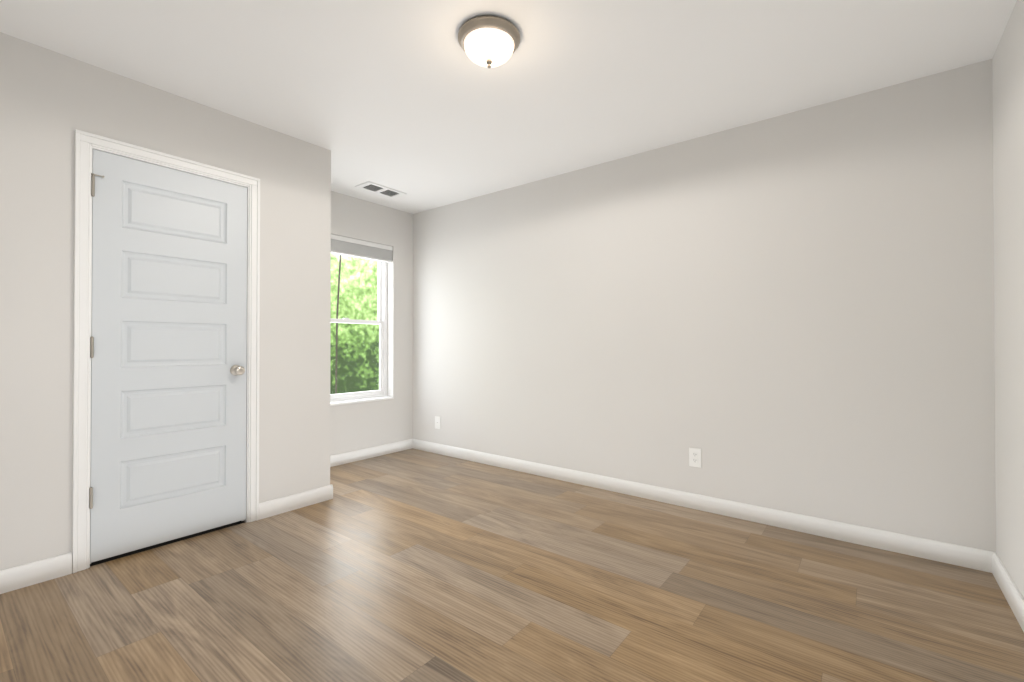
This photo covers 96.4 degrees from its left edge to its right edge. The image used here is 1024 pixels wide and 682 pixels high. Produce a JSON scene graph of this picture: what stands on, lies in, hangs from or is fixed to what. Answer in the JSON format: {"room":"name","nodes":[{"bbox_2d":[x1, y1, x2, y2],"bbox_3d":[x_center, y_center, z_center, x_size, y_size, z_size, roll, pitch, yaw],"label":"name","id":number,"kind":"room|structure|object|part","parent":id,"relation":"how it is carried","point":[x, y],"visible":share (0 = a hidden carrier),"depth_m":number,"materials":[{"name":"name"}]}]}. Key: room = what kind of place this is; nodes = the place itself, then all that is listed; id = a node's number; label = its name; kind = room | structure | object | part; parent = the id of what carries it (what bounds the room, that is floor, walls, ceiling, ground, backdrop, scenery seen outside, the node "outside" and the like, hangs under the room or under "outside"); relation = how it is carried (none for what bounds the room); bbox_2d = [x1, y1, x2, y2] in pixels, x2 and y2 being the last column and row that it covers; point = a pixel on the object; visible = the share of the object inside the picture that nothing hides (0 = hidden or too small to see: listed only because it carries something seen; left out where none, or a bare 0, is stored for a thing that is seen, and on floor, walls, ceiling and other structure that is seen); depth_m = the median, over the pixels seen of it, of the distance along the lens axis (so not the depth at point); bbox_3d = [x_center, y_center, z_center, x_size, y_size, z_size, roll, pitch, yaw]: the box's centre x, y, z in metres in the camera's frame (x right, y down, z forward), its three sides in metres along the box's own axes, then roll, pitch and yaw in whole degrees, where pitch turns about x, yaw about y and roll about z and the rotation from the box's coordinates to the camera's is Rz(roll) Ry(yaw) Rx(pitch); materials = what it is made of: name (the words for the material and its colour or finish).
{"room":"empty bedroom","nodes":[
{"label":"empty bedroom","id":0,"kind":"room"},
{"bbox_2d":[0,552,71,593],"bbox_3d":[-2.307,1.045,1.868,0.014,0.097,0.744,0,-1,38],"label":"baseboard","id":1,"kind":"structure","parent":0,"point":[25,575],"depth_m":2.06,"materials":[{"name":"paint"}]},
{"bbox_2d":[0,32,330,570],"bbox_3d":[-1.954,-0.123,2.435,0.120,2.440,2.060,0,-1,38],"label":"wall","id":2,"kind":"structure","parent":0,"point":[51,101],"depth_m":2.17,"materials":[{"name":"paint"}]},
{"bbox_2d":[72,129,259,572],"bbox_3d":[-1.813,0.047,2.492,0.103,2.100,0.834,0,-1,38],"label":"door frame","id":3,"kind":"structure","parent":2,"relation":"in","point":[85,141],"depth_m":2.21,"materials":[{"name":"paint"}]},
{"bbox_3d":[-2.051,-0.754,2.237,0.050,0.104,0.014,0,-1,38],"label":"door hinge","id":4,"kind":"part","parent":3,"relation":"part of","materials":[{"name":"silver metal"}]},
{"bbox_3d":[-1.620,0.174,2.710,0.070,0.064,0.064,0,-1,38],"label":"knob","id":5,"kind":"part","parent":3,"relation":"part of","materials":[{"name":"silver metal"}]},
{"bbox_2d":[90,521,244,565],"bbox_3d":[-1.855,1.097,2.518,0.059,0.001,0.700,0,-1,38],"label":"threshold","id":6,"kind":"object","parent":2,"relation":"in","point":[159,545],"depth_m":2.47,"materials":[{"name":"black"}]},
{"bbox_2d":[89,149,246,562],"bbox_3d":[-1.837,0.071,2.506,0.052,2.012,0.710,0,-1,38],"label":"door","id":7,"kind":"structure","parent":2,"relation":"in","point":[169,335],"depth_m":2.46,"materials":[{"name":"paint"}]},
{"bbox_3d":[-2.051,0.760,2.227,0.050,0.104,0.014,0,-1,38],"label":"door hinge","id":8,"kind":"part","parent":7,"relation":"part of","materials":[{"name":"silver metal"}]},
{"bbox_3d":[-2.051,0.031,2.232,0.050,0.104,0.014,0,-1,38],"label":"door hinge","id":9,"kind":"part","parent":7,"relation":"part of","materials":[{"name":"silver metal"}]},
{"bbox_2d":[259,485,332,519],"bbox_3d":[-1.408,1.053,3.013,0.014,0.097,0.492,0,-1,38],"label":"baseboard","id":10,"kind":"structure","parent":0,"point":[270,508],"depth_m":2.99,"materials":[{"name":"paint"}]},
{"bbox_2d":[330,191,412,455],"bbox_3d":[-2.162,-0.116,3.475,0.170,2.440,3.440,0,-1,38],"label":"wall","id":11,"kind":"structure","parent":0,"point":[358,426],"depth_m":4.58,"materials":[{"name":"paint"}]},
{"bbox_2d":[330,254,386,401],"bbox_3d":[-1.572,-0.187,4.309,0.080,1.522,0.897,0,-1,38],"label":"window","id":12,"kind":"structure","parent":11,"relation":"in","point":[384,292],"depth_m":4.58,"materials":[{"name":"plastic"}]},
{"bbox_3d":[-1.557,0.166,4.295,0.026,0.742,0.821,0,-1,38],"label":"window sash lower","id":13,"kind":"part","parent":12,"relation":"part of","materials":[{"name":"clear glass"}]},
{"bbox_3d":[-1.580,-0.540,4.318,0.026,0.743,0.821,0,-1,38],"label":"window sash upper","id":14,"kind":"part","parent":12,"relation":"part of","materials":[{"name":"clear glass"}]},
{"bbox_2d":[331,234,392,262],"bbox_3d":[-1.486,-0.699,4.245,0.064,0.497,0.888,0,-1,38],"label":"window blind","id":15,"kind":"object","parent":11,"relation":"attached to","point":[347,246],"visible":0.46,"depth_m":4.30,"materials":[{"name":"fabric"}]},
{"bbox_2d":[330,396,393,405],"bbox_3d":[-1.495,0.564,4.244,0.112,0.019,0.897,0,-1,38],"label":"window sill","id":16,"kind":"structure","parent":11,"relation":"attached to","point":[358,400],"depth_m":4.27,"materials":[{"name":"paint"}]},
{"bbox_2d":[330,439,412,466],"bbox_3d":[-1.453,1.061,4.220,0.014,0.097,1.380,0,-1,38],"label":"baseboard","id":17,"kind":"structure","parent":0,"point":[356,455],"depth_m":4.34,"materials":[{"name":"paint"}]},
{"bbox_2d":[0,0,1016,213],"bbox_3d":[-0.454,-1.405,2.145,4.510,0.120,3.680,0,-1,38],"label":"ceiling","id":18,"kind":"structure","parent":0,"point":[416,105],"depth_m":2.23,"materials":[{"name":"paint"}]},
{"bbox_2d":[355,181,405,197],"bbox_3d":[-1.150,-1.323,4.037,0.200,0.015,0.400,0,-1,38],"label":"ceiling vent","id":19,"kind":"object","parent":18,"relation":"in","point":[379,189],"visible":1,"depth_m":4.02,"materials":[{"name":"metal"}]},
{"bbox_2d":[458,15,519,67],"bbox_3d":[-0.101,-1.275,2.020,0.274,0.142,0.274,0,-1,38],"label":"flush-mount light","id":20,"kind":"object","parent":18,"relation":"attached to","point":[489,41],"visible":1,"depth_m":1.95,"materials":[{"name":"white glass"}]},
{"bbox_2d":[0,448,1023,681],"bbox_3d":[-0.454,1.155,2.127,4.510,0.120,3.680,0,-1,38],"label":"floor","id":21,"kind":"structure","parent":0,"point":[412,565],"depth_m":1.92,"materials":[{"name":"brown wood"}]},
{"bbox_2d":[413,59,995,551],"bbox_3d":[0.644,-0.115,3.537,4.510,2.440,0.120,0,-1,38],"label":"wall","id":22,"kind":"structure","parent":0,"point":[791,311],"depth_m":2.79,"materials":[{"name":"paint"}]},
{"bbox_2d":[435,416,439,428],"bbox_3d":[-0.739,0.807,4.527,0.078,0.124,0.016,0,-1,38],"label":"outlet","id":23,"kind":"object","parent":22,"relation":"attached to","point":[437,422],"visible":1,"depth_m":4.53,"materials":[{"name":"white plastic"}]},
{"bbox_2d":[689,447,700,467],"bbox_3d":[1.203,0.766,3.009,0.078,0.124,0.009,0,-1,38],"label":"duplex electrical outlet","id":24,"kind":"object","parent":22,"relation":"attached to","point":[694,457],"visible":1,"depth_m":3.01,"materials":[{"name":"white plastic"}]},
{"bbox_2d":[413,439,994,572],"bbox_3d":[0.622,1.056,3.460,4.220,0.097,0.014,0,-1,38],"label":"baseboard","id":25,"kind":"structure","parent":22,"relation":"attached to","point":[960,555],"depth_m":2.78,"materials":[{"name":"paint"}]},
{"bbox_2d":[992,0,1023,598],"bbox_3d":[1.236,-0.135,0.735,0.120,2.440,3.560,0,-1,38],"label":"wall","id":26,"kind":"structure","parent":0,"point":[1008,130],"depth_m":1.93,"materials":[{"name":"paint"}]},
{"bbox_2d":[992,552,1023,631],"bbox_3d":[1.220,1.037,0.816,0.014,0.097,3.440,0,-1,38],"label":"baseboard","id":27,"kind":"structure","parent":26,"relation":"attached to","point":[1011,592],"depth_m":1.91,"materials":[{"name":"paint"}]},
{"label":"outside","id":28,"kind":"structure","parent":0,"visible":0},
{"bbox_2d":[330,253,378,393],"bbox_3d":[-5.556,-3.345,10.734,4.038,15.000,22.000,0,-1,38],"label":"trees","id":29,"kind":"object","parent":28,"point":[369,306],"depth_m":14.63,"materials":[{"name":"green plant"}]}
]}

